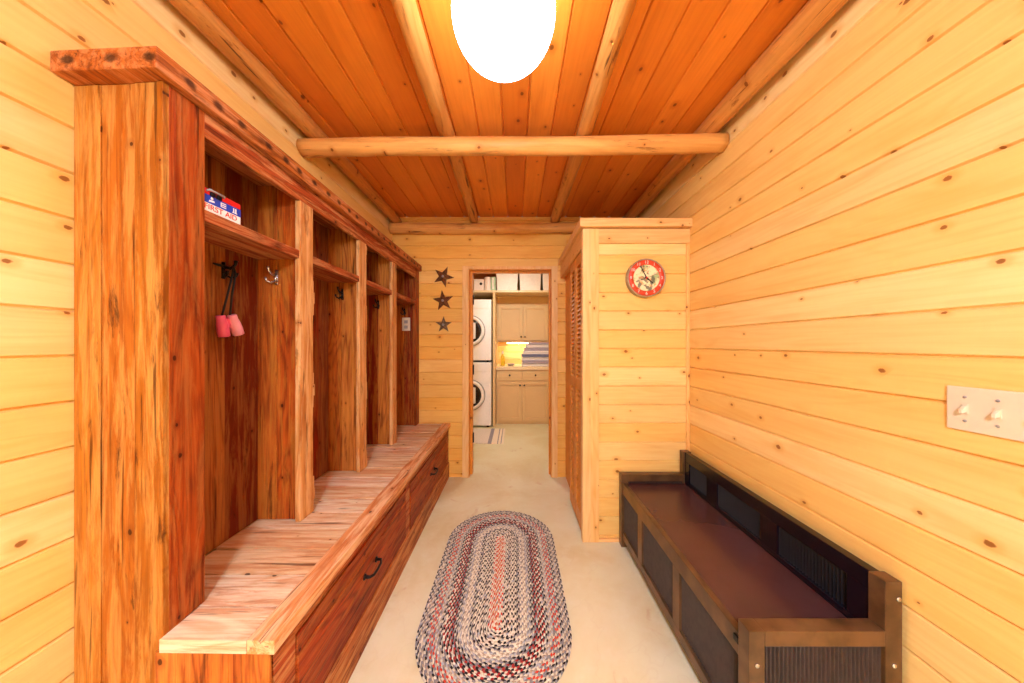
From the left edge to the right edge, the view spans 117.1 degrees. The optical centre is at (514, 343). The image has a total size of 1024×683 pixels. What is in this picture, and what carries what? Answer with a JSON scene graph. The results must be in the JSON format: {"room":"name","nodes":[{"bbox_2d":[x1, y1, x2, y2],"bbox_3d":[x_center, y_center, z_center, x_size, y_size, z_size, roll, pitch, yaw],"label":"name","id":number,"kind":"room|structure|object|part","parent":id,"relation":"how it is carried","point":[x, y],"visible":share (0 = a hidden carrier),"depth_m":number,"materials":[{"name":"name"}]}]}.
{"room":"mudroom","nodes":[
{"label":"mudroom","id":0,"kind":"room"},
{"bbox_2d":[0,0,391,682],"bbox_3d":[-1.225,0.035,0.567,0.030,2.560,5.033,0,0,0],"label":"wall","id":1,"kind":"structure","parent":0,"point":[37,104],"depth_m":0.81,"materials":[{"name":"brown wood"}]},
{"bbox_2d":[296,133,728,157],"bbox_3d":[-0.025,-1.107,1.754,2.363,0.104,0.110,0,0,1],"label":"ceiling beam","id":2,"kind":"structure","parent":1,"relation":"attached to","point":[695,143],"depth_m":1.72,"materials":[{"name":"brown wood"}]},
{"bbox_2d":[473,274,518,278],"bbox_3d":[-0.250,-1.205,4.499,2.000,0.040,2.502,0,0,0],"label":"ceiling","id":3,"kind":"structure","parent":0,"point":[475,276],"depth_m":5.54,"materials":[{"name":"brown wood"}]},
{"bbox_2d":[203,0,808,216],"bbox_3d":[-0.025,-1.260,0.567,2.370,0.030,5.033,0,0,0],"label":"ceiling","id":4,"kind":"structure","parent":0,"point":[348,64],"depth_m":1.51,"materials":[{"name":"brown wood"}]},
{"bbox_2d":[168,0,401,222],"bbox_3d":[-1.142,-1.198,0.567,0.112,0.101,5.013,0,0,0],"label":"ceiling beam","id":5,"kind":"structure","parent":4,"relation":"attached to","point":[196,12],"depth_m":1.38,"materials":[{"name":"brown wood"}]},
{"bbox_2d":[391,0,477,222],"bbox_3d":[-0.380,-1.203,0.567,0.106,0.093,5.013,0,0,0],"label":"log","id":6,"kind":"object","parent":4,"relation":"attached to","point":[406,11],"visible":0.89,"depth_m":1.39,"materials":[{"name":"brown wood"}]},
{"bbox_2d":[451,0,554,82],"bbox_3d":[-0.036,-1.063,1.000,0.328,0.361,0.328,0,0,0],"label":"globe lamp","id":7,"kind":"object","parent":4,"relation":"hanging from","point":[504,41],"visible":1,"depth_m":0.94,"materials":[{"name":"white glass"}]},
{"bbox_2d":[550,0,636,222],"bbox_3d":[0.383,-1.202,0.567,0.102,0.095,5.013,0,0,0],"label":"log","id":8,"kind":"object","parent":4,"relation":"attached to","point":[621,11],"visible":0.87,"depth_m":1.40,"materials":[{"name":"brown wood"}]},
{"bbox_2d":[623,0,848,217],"bbox_3d":[1.089,-1.198,0.567,0.120,0.114,5.013,0,0,0],"label":"ceiling beam","id":9,"kind":"structure","parent":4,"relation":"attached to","point":[815,14],"depth_m":1.36,"materials":[{"name":"brown wood"}]},
{"bbox_2d":[473,279,540,363],"bbox_3d":[-0.250,0.065,5.765,2.000,2.500,0.030,0,0,0],"label":"wall","id":10,"kind":"structure","parent":0,"point":[512,351],"depth_m":5.75,"materials":[{"name":"yellow paint"}]},
{"bbox_2d":[473,290,548,298],"bbox_3d":[-0.250,-0.834,5.375,1.998,0.034,0.749,0,0,0],"label":"shelf","id":11,"kind":"object","parent":10,"relation":"attached to","point":[478,294],"visible":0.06,"depth_m":5.11,"materials":[{"name":"beige wood"}]},
{"bbox_2d":[474,279,483,289],"bbox_3d":[-0.583,-0.944,5.139,0.155,0.183,0.221,0,0,0],"label":"carton","id":12,"kind":"object","parent":11,"relation":"on","point":[478,283],"visible":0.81,"depth_m":5.03,"materials":[{"name":"white cardboard"}]},
{"bbox_2d":[484,277,490,289],"bbox_3d":[-0.440,-0.962,5.090,0.114,0.220,0.114,0,0,0],"label":"paper roll","id":13,"kind":"object","parent":11,"relation":"on","point":[487,280],"visible":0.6,"depth_m":5.04,"materials":[{"name":"white paper"}]},
{"bbox_2d":[491,277,495,289],"bbox_3d":[-0.347,-0.961,5.114,0.070,0.218,0.172,0,0,0],"label":"carton","id":14,"kind":"object","parent":11,"relation":"on","point":[493,279],"visible":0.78,"depth_m":5.03,"materials":[{"name":"cardboard"}]},
{"bbox_2d":[496,274,517,289],"bbox_3d":[-0.126,-1.000,5.205,0.360,0.298,0.398,0,0,0],"label":"storage bin","id":15,"kind":"object","parent":11,"relation":"on","point":[504,281],"visible":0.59,"depth_m":5.01,"materials":[{"name":"white plastic"}]},
{"bbox_2d":[519,274,540,289],"bbox_3d":[0.245,-1.000,5.205,0.358,0.298,0.398,0,0,0],"label":"storage bin","id":16,"kind":"object","parent":11,"relation":"on","point":[526,281],"visible":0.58,"depth_m":5.01,"materials":[{"name":"white plastic"}]},
{"bbox_2d":[541,274,548,289],"bbox_3d":[0.592,-1.000,5.205,0.308,0.298,0.398,0,0,0],"label":"storage bin","id":17,"kind":"object","parent":11,"relation":"on","point":[544,277],"visible":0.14,"depth_m":5.02,"materials":[{"name":"white plastic"}]},
{"bbox_2d":[497,296,548,341],"bbox_3d":[0.154,-0.423,5.529,0.931,0.786,0.441,0,0,0],"label":"upper cabinet","id":18,"kind":"object","parent":10,"relation":"attached to","point":[519,318],"visible":1,"depth_m":5.35,"materials":[{"name":"beige paint"}]},
{"bbox_3d":[-0.076,-0.350,5.346,0.418,0.590,0.027,0,0,0],"label":"door","id":19,"kind":"part","parent":18,"relation":"part of","materials":[{"name":"beige paint"}]},
{"bbox_3d":[0.350,-0.350,5.346,0.419,0.590,0.027,0,0,0],"label":"door","id":20,"kind":"part","parent":18,"relation":"part of","materials":[{"name":"beige paint"}]},
{"bbox_2d":[392,217,622,476],"bbox_3d":[-0.025,0.035,3.166,2.370,2.560,0.165,0,0,0],"label":"wall","id":21,"kind":"structure","parent":0,"point":[440,352],"depth_m":3.08,"materials":[{"name":"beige wood"}]},
{"bbox_2d":[434,291,452,309],"bbox_3d":[-0.711,-0.427,3.065,0.200,0.198,0.034,0,0,0],"label":"metal star","id":22,"kind":"object","parent":21,"relation":"attached to","point":[442,300],"visible":1,"depth_m":3.07,"materials":[{"name":"brown metal"}]},
{"bbox_2d":[436,316,450,331],"bbox_3d":[-0.703,-0.192,3.065,0.160,0.152,0.034,0,0,0],"label":"metal star","id":23,"kind":"object","parent":21,"relation":"attached to","point":[443,324],"visible":1,"depth_m":3.07,"materials":[{"name":"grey metal"}]},
{"bbox_2d":[435,267,453,286],"bbox_3d":[-0.698,-0.654,3.065,0.200,0.205,0.034,0,0,0],"label":"metal star","id":24,"kind":"object","parent":21,"relation":"attached to","point":[443,276],"visible":1,"depth_m":3.07,"materials":[{"name":"brown metal"}]},
{"bbox_2d":[388,222,577,234],"bbox_3d":[-0.025,-1.115,3.031,2.362,0.110,0.117,0,0,0],"label":"log","id":25,"kind":"object","parent":21,"relation":"attached to","point":[560,227],"visible":0.73,"depth_m":2.99,"materials":[{"name":"brown wood"}]},
{"bbox_2d":[462,266,557,477],"bbox_3d":[-0.050,0.278,3.155,0.933,2.074,0.185,0,0,0],"label":"door frame","id":26,"kind":"structure","parent":21,"relation":"in","point":[467,271],"depth_m":3.06,"materials":[{"name":"brown wood"}]},
{"bbox_2d":[348,420,701,682],"bbox_3d":[-0.025,1.345,1.900,3.170,0.060,7.900,0,0,0],"label":"floor","id":27,"kind":"structure","parent":0,"point":[621,633],"depth_m":1.68,"materials":[{"name":"carpet"}]},
{"bbox_2d":[50,46,421,682],"bbox_3d":[-1.062,0.276,1.940,0.291,2.078,2.280,0,0,0],"label":"lockers","id":28,"kind":"object","parent":27,"relation":"on","point":[187,436],"visible":1,"depth_m":0.91,"materials":[{"name":"wood"}]},
{"bbox_3d":[-1.077,0.305,0.870,0.262,2.020,0.060,0,0,0],"label":"panel","id":29,"kind":"part","parent":28,"relation":"part of","materials":[{"name":"brown wood"}]},
{"bbox_2d":[205,187,240,224],"bbox_3d":[-0.997,-0.446,1.014,0.107,0.072,0.147,0,0,0],"label":"first aid kit","id":30,"kind":"object","parent":28,"relation":"on","point":[216,203],"visible":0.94,"depth_m":1.01,"materials":[{"name":"red plastic"}]},
{"bbox_3d":[-0.950,-0.475,0.995,0.013,0.010,0.063,0,0,0],"label":"carry handle","id":31,"kind":"part","parent":30,"relation":"part of","materials":[{"name":"grey plastic"}]},
{"bbox_3d":[-1.001,-0.472,1.014,0.098,0.020,0.147,0,0,0],"label":"lid","id":32,"kind":"part","parent":30,"relation":"part of","materials":[{"name":"red plastic"}]},
{"bbox_2d":[215,266,243,337],"bbox_3d":[-1.101,-0.166,1.209,0.042,0.288,0.096,0,0,17],"label":"binoculars","id":33,"kind":"object","parent":28,"relation":"hanging from","point":[224,325],"visible":1,"depth_m":1.20,"materials":[{"name":"pink plastic"}]},
{"bbox_3d":[-1.105,-0.207,1.206,0.013,0.207,0.063,0,0,0],"label":"cord","id":34,"kind":"part","parent":33,"relation":"part of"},
{"bbox_3d":[-1.062,-0.735,1.940,0.291,0.056,2.280,0,0,0],"label":"cornice","id":35,"kind":"part","parent":28,"relation":"part of","materials":[{"name":"brown wood"}]},
{"bbox_2d":[205,210,298,258],"bbox_3d":[-1.049,-0.393,1.177,0.202,0.035,0.443,0,0,0],"label":"shelf","id":36,"kind":"object","parent":28,"relation":"attached to","point":[224,235],"depth_m":1.17,"materials":[{"name":"brown wood"}]},
{"bbox_3d":[-1.179,0.040,1.990,0.058,1.490,2.180,0,0,0],"label":"panel","id":37,"kind":"part","parent":28,"relation":"part of","materials":[{"name":"brown wood"}]},
{"bbox_3d":[-0.957,-0.667,1.970,0.021,0.075,2.031,0,0,0],"label":"rail","id":38,"kind":"part","parent":28,"relation":"part of","materials":[{"name":"brown wood"}]},
{"bbox_2d":[313,256,358,282],"bbox_3d":[-1.049,-0.393,1.677,0.202,0.035,0.499,0,0,0],"label":"shelf","id":39,"kind":"object","parent":28,"relation":"attached to","point":[323,272],"depth_m":1.73,"materials":[{"name":"brown wood"}]},
{"bbox_2d":[366,279,391,294],"bbox_3d":[-1.049,-0.393,2.195,0.202,0.035,0.475,0,0,0],"label":"shelf","id":40,"kind":"object","parent":28,"relation":"attached to","point":[372,288],"depth_m":2.24,"materials":[{"name":"brown wood"}]},
{"bbox_2d":[402,318,409,330],"bbox_3d":[-1.045,-0.185,3.002,0.078,0.126,0.010,0,0,0],"label":"switch plate","id":41,"kind":"object","parent":28,"relation":"attached to","point":[405,321],"visible":1,"depth_m":3.00,"materials":[{"name":"beige plastic"}]},
{"bbox_2d":[397,293,415,303],"bbox_3d":[-1.049,-0.393,2.735,0.202,0.035,0.545,0,0,0],"label":"shelf","id":42,"kind":"object","parent":28,"relation":"attached to","point":[401,299],"depth_m":2.79,"materials":[{"name":"brown wood"}]},
{"bbox_2d":[155,423,449,682],"bbox_3d":[-0.881,1.050,1.952,0.538,0.530,2.255,0,0,0],"label":"storage bench","id":43,"kind":"object","parent":27,"relation":"on","point":[287,600],"visible":0.82,"depth_m":1.18,"materials":[{"name":"wood"}]},
{"bbox_3d":[-0.805,1.069,0.836,0.305,0.493,0.008,0,0,0],"label":"panel","id":44,"kind":"part","parent":43,"relation":"part of","materials":[{"name":"brown wood"}]},
{"bbox_3d":[-0.667,1.018,1.405,0.036,0.283,0.930,0,0,0],"label":"drawer","id":45,"kind":"part","parent":43,"relation":"part of","materials":[{"name":"brown wood"}]},
{"bbox_3d":[-0.675,1.008,1.965,0.040,0.373,2.230,0,0,0],"label":"frame","id":46,"kind":"part","parent":43,"relation":"part of","materials":[{"name":"brown wood"}]},
{"bbox_3d":[-0.631,1.007,1.405,0.039,0.026,0.136,0,0,0],"label":"pull handle","id":47,"kind":"part","parent":43,"relation":"part of","materials":[{"name":"metal"}]},
{"bbox_3d":[-0.671,1.240,1.965,0.048,0.150,2.230,0,0,0],"label":"kick rail","id":48,"kind":"part","parent":43,"relation":"part of","materials":[{"name":"brown wood"}]},
{"bbox_3d":[-0.667,1.018,2.465,0.036,0.283,1.030,0,0,0],"label":"drawer","id":49,"kind":"part","parent":43,"relation":"part of","materials":[{"name":"brown wood"}]},
{"bbox_2d":[473,360,492,426],"bbox_3d":[-0.711,0.805,5.222,0.678,1.020,0.776,0,0,0],"label":"washing machine","id":50,"kind":"object","parent":27,"relation":"on","point":[483,370],"visible":0.37,"depth_m":4.89,"materials":[{"name":"white metal"}]},
{"bbox_3d":[-0.631,0.805,4.845,0.040,0.257,0.022,0,0,0],"label":"door handle","id":51,"kind":"part","parent":50,"relation":"part of","materials":[{"name":"white plastic"}]},
{"bbox_3d":[-0.711,0.805,4.873,0.376,0.376,0.030,0,0,0],"label":"door glass","id":52,"kind":"part","parent":50,"relation":"part of","materials":[{"name":"glass"}]},
{"bbox_3d":[-0.711,0.805,4.867,0.472,0.472,0.046,0,0,0],"label":"door","id":53,"kind":"part","parent":50,"relation":"part of","materials":[{"name":"white ceramic"}]},
{"bbox_3d":[-0.711,0.380,4.888,0.638,0.110,0.007,0,0,0],"label":"control panel","id":54,"kind":"part","parent":50,"relation":"part of","materials":[{"name":"white plastic"}]},
{"bbox_2d":[473,299,492,361],"bbox_3d":[-0.711,-0.198,5.222,0.678,0.985,0.776,0,0,0],"label":"dryer","id":55,"kind":"object","parent":50,"relation":"on","point":[482,308],"visible":0.44,"depth_m":4.89,"materials":[{"name":"white metal"}]},
{"bbox_3d":[-0.631,-0.198,4.845,0.040,0.257,0.022,0,0,0],"label":"door handle","id":56,"kind":"part","parent":55,"relation":"part of","materials":[{"name":"white plastic"}]},
{"bbox_3d":[-0.711,-0.198,4.873,0.376,0.376,0.030,0,0,0],"label":"door glass","id":57,"kind":"part","parent":55,"relation":"part of","materials":[{"name":"black glass"}]},
{"bbox_3d":[-0.711,-0.198,4.867,0.472,0.472,0.046,0,0,0],"label":"door","id":58,"kind":"part","parent":55,"relation":"part of","materials":[{"name":"white ceramic"}]},
{"bbox_3d":[-0.711,-0.605,4.888,0.638,0.110,0.007,0,0,0],"label":"control panel","id":59,"kind":"part","parent":55,"relation":"part of","materials":[{"name":"white plastic"}]},
{"bbox_2d":[473,429,504,443],"bbox_3d":[-0.475,1.309,4.450,0.650,0.010,0.700,0,0,0],"label":"striped mat","id":60,"kind":"object","parent":27,"relation":"on","point":[481,436],"visible":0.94,"depth_m":4.39,"materials":[{"name":"beige fabric"}]},
{"bbox_2d":[415,511,571,682],"bbox_3d":[-0.094,1.310,1.772,0.703,0.009,1.346,0,0,0],"label":"braided rug","id":61,"kind":"object","parent":27,"relation":"on","point":[495,611],"visible":1,"depth_m":1.53,"materials":[{"name":"multicoloured fabric"}]},
{"bbox_2d":[493,292,497,426],"bbox_3d":[-0.332,0.250,5.349,0.040,2.130,0.799,0,0,0],"label":"panel","id":62,"kind":"object","parent":27,"relation":"on","point":[495,343],"visible":0.78,"depth_m":4.95,"materials":[{"name":"beige paint"}]},
{"bbox_2d":[496,370,548,423],"bbox_3d":[0.138,0.873,5.409,0.885,0.885,0.681,0,0,0],"label":"base cabinet","id":63,"kind":"object","parent":27,"relation":"on","point":[522,396],"visible":0.99,"depth_m":5.11,"materials":[{"name":"beige paint"}]},
{"bbox_3d":[-0.087,0.940,5.106,0.396,0.650,0.027,0,0,0],"label":"door","id":64,"kind":"part","parent":63,"relation":"part of","materials":[{"name":"beige paint"}]},
{"bbox_3d":[-0.087,0.527,5.109,0.396,0.155,0.022,0,0,0],"label":"drawer","id":65,"kind":"part","parent":63,"relation":"part of","materials":[{"name":"beige paint"}]},
{"bbox_2d":[496,364,548,369],"bbox_3d":[0.154,0.405,5.417,0.931,0.049,0.664,0,0,0],"label":"countertop","id":66,"kind":"structure","parent":63,"relation":"on","point":[516,366],"depth_m":5.08,"materials":[{"name":"beige"}]},
{"bbox_2d":[501,351,504,365],"bbox_3d":[-0.210,0.255,5.350,0.074,0.250,0.074,0,0,0],"label":"spray bottle","id":67,"kind":"object","parent":66,"relation":"on","point":[502,356],"visible":1,"depth_m":5.32,"materials":[{"name":"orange plastic"}]},
{"bbox_2d":[522,363,548,365],"bbox_3d":[0.345,0.355,5.335,0.459,0.051,0.305,0,0,0],"label":"folded towel","id":68,"kind":"object","parent":66,"relation":"on","point":[523,364],"visible":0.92,"depth_m":5.19,"materials":[{"name":"beige fabric"}]},
{"bbox_2d":[522,360,548,362],"bbox_3d":[0.350,0.305,5.320,0.452,0.051,0.305,0,0,0],"label":"folded towel","id":69,"kind":"object","parent":68,"relation":"on","point":[523,361],"visible":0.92,"depth_m":5.18,"materials":[{"name":"fabric"}]},
{"bbox_2d":[522,357,548,359],"bbox_3d":[0.347,0.251,5.337,0.460,0.056,0.304,0,0,0],"label":"folded towel","id":70,"kind":"object","parent":69,"relation":"on","point":[523,358],"visible":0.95,"depth_m":5.19,"materials":[{"name":"fabric"}]},
{"bbox_2d":[521,354,548,356],"bbox_3d":[0.341,0.201,5.322,0.456,0.046,0.305,0,0,0],"label":"folded towel","id":71,"kind":"object","parent":70,"relation":"on","point":[522,355],"visible":0.91,"depth_m":5.18,"materials":[{"name":"grey fabric"}]},
{"bbox_2d":[523,350,548,353],"bbox_3d":[0.355,0.150,5.322,0.433,0.056,0.304,0,0,0],"label":"folded towel","id":72,"kind":"object","parent":71,"relation":"on","point":[524,352],"visible":0.9,"depth_m":5.18,"materials":[{"name":"beige fabric"}]},
{"bbox_2d":[524,347,548,350],"bbox_3d":[0.365,0.094,5.330,0.414,0.056,0.305,0,0,0],"label":"folded towel","id":73,"kind":"object","parent":72,"relation":"on","point":[525,348],"visible":0.95,"depth_m":5.18,"materials":[{"name":"grey fabric"}]},
{"bbox_2d":[526,344,548,347],"bbox_3d":[0.380,0.041,5.333,0.382,0.051,0.305,0,0,0],"label":"folded towel","id":74,"kind":"object","parent":73,"relation":"on","point":[527,345],"visible":0.94,"depth_m":5.19,"materials":[{"name":"fabric"}]},
{"bbox_2d":[528,342,548,344],"bbox_3d":[0.395,-0.001,5.324,0.332,0.035,0.305,0,0,0],"label":"folded towel","id":75,"kind":"object","parent":74,"relation":"on","point":[529,343],"visible":1,"depth_m":5.18,"materials":[{"name":"grey fabric"}]},
{"bbox_3d":[0.335,0.527,5.109,0.431,0.155,0.022,0,0,0],"label":"drawer","id":76,"kind":"part","parent":63,"relation":"part of","materials":[{"name":"beige paint"}]},
{"bbox_3d":[0.335,0.940,5.106,0.431,0.650,0.027,0,0,0],"label":"door","id":77,"kind":"part","parent":63,"relation":"part of","materials":[{"name":"beige paint"}]},
{"bbox_2d":[619,450,901,682],"bbox_3d":[0.912,1.008,1.490,0.450,0.615,1.153,0,0,0],"label":"wooden bench","id":78,"kind":"object","parent":27,"relation":"on","point":[750,592],"visible":1,"depth_m":1.16,"materials":[{"name":"brown wood"}]},
{"bbox_3d":[0.712,1.093,1.897,0.014,0.247,0.247,0,0,0],"label":"fluted panel","id":79,"kind":"part","parent":78,"relation":"part of","materials":[{"name":"wood"}]},
{"bbox_3d":[0.912,1.008,2.043,0.450,0.615,0.046,0,0,0],"label":"frame","id":80,"kind":"part","parent":78,"relation":"part of","materials":[{"name":"brown wood"}]},
{"bbox_3d":[0.910,1.052,2.039,0.354,0.325,0.014,0,0,0],"label":"fluted panel","id":81,"kind":"part","parent":78,"relation":"part of","materials":[{"name":"wood"}]},
{"bbox_3d":[0.712,1.093,1.549,0.014,0.247,0.336,0,0,0],"label":"fluted panel","id":82,"kind":"part","parent":78,"relation":"part of","materials":[{"name":"metal"}]},
{"bbox_3d":[0.707,1.081,1.492,0.024,0.363,1.056,0,0,0],"label":"frame","id":83,"kind":"part","parent":78,"relation":"part of","materials":[{"name":"brown wood"}]},
{"bbox_3d":[1.110,0.821,1.880,0.014,0.121,0.180,0,0,0],"label":"fluted panel","id":84,"kind":"part","parent":78,"relation":"part of","materials":[{"name":"black metal"}]},
{"bbox_3d":[0.712,1.093,1.145,0.014,0.247,0.361,0,0,0],"label":"fluted panel","id":85,"kind":"part","parent":78,"relation":"part of","materials":[{"name":"wood"}]},
{"bbox_3d":[0.907,0.913,1.492,0.374,0.020,1.054,0,0,0],"label":"seat","id":86,"kind":"part","parent":78,"relation":"part of","materials":[{"name":"brown wood"}]},
{"bbox_3d":[1.110,0.821,1.549,0.014,0.121,0.302,0,0,0],"label":"fluted panel","id":87,"kind":"part","parent":78,"relation":"part of","materials":[{"name":"black wood"}]},
{"bbox_3d":[1.112,0.813,1.492,0.034,0.220,1.056,0,0,0],"label":"backrest","id":88,"kind":"part","parent":78,"relation":"part of","materials":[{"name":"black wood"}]},
{"bbox_3d":[1.110,0.821,1.171,0.014,0.121,0.274,0,0,0],"label":"fluted panel","id":89,"kind":"part","parent":78,"relation":"part of","materials":[{"name":"black metal"}]},
{"bbox_3d":[0.912,1.008,0.941,0.450,0.615,0.046,0,0,0],"label":"frame","id":90,"kind":"part","parent":78,"relation":"part of","materials":[{"name":"brown wood"}]},
{"bbox_3d":[0.910,1.052,0.937,0.354,0.325,0.014,0,0,0],"label":"fluted panel","id":91,"kind":"part","parent":78,"relation":"part of","materials":[{"name":"wood"}]},
{"bbox_2d":[566,272,569,486],"bbox_3d":[0.494,0.320,2.852,0.055,1.990,0.463,0,0,0],"label":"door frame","id":92,"kind":"structure","parent":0,"point":[568,275],"depth_m":2.91,"materials":[{"name":"brown wood"}]},
{"bbox_2d":[560,230,581,278],"bbox_3d":[0.467,-0.703,2.600,0.040,0.125,0.966,0,0,0],"label":"trim","id":93,"kind":"structure","parent":92,"relation":"attached to","point":[575,250],"depth_m":2.52,"materials":[{"name":"brown wood"}]},
{"bbox_2d":[570,253,580,528],"bbox_3d":[0.467,0.328,2.349,0.028,1.915,0.455,0,0,0],"label":"door","id":94,"kind":"structure","parent":92,"relation":"in","point":[575,309],"depth_m":2.34,"materials":[{"name":"brown wood"}]},
{"bbox_2d":[599,244,685,537],"bbox_3d":[0.814,0.280,2.112,0.693,2.070,0.050,0,0,0],"label":"wall","id":95,"kind":"structure","parent":0,"point":[642,341],"depth_m":2.09,"materials":[{"name":"brown wood"}]},
{"bbox_2d":[581,229,598,541],"bbox_3d":[0.501,0.278,2.092,0.108,2.075,0.050,0,0,0],"label":"trim","id":96,"kind":"structure","parent":95,"relation":"attached to","point":[589,237],"depth_m":2.07,"materials":[{"name":"brown wood"}]},
{"bbox_2d":[599,538,618,541],"bbox_3d":[0.858,1.304,2.078,0.605,0.022,0.018,0,0,0],"label":"baseboard","id":97,"kind":"structure","parent":95,"relation":"attached to","point":[600,539],"depth_m":2.07,"materials":[{"name":"brown wood"}]},
{"bbox_2d":[558,218,692,265],"bbox_3d":[0.792,-0.792,2.562,0.735,0.055,1.041,0,0,0],"label":"trim","id":98,"kind":"structure","parent":95,"relation":"attached to","point":[583,223],"depth_m":2.04,"materials":[{"name":"brown wood"}]},
{"bbox_2d":[599,229,689,243],"bbox_3d":[0.858,-0.713,2.079,0.605,0.095,0.016,0,0,0],"label":"trim","id":99,"kind":"structure","parent":95,"relation":"attached to","point":[606,236],"depth_m":2.07,"materials":[{"name":"brown wood"}]},
{"bbox_2d":[625,258,665,297],"bbox_3d":[0.859,-0.429,2.062,0.252,0.252,0.048,0,0,0],"label":"wall clock","id":100,"kind":"object","parent":95,"relation":"attached to","point":[645,278],"visible":1,"depth_m":2.04,"materials":[{"name":"metal"}]},
{"bbox_2d":[686,243,689,450],"bbox_3d":[1.149,0.310,2.081,0.022,1.950,0.012,0,0,0],"label":"trim","id":101,"kind":"structure","parent":95,"relation":"attached to","point":[687,244],"depth_m":2.08,"materials":[{"name":"brown wood"}]},
{"bbox_2d":[637,0,1023,682],"bbox_3d":[1.175,0.035,0.567,0.030,2.560,5.033,0,0,0],"label":"wall","id":102,"kind":"structure","parent":0,"point":[857,231],"depth_m":0.97,"materials":[{"name":"brown wood"}]},
{"bbox_2d":[947,385,1023,441],"bbox_3d":[1.150,0.168,0.746,0.020,0.112,0.182,0,0,0],"label":"light switch","id":103,"kind":"object","parent":102,"relation":"attached to","point":[997,413],"visible":1,"depth_m":0.76,"materials":[{"name":"beige plastic"}]}
]}

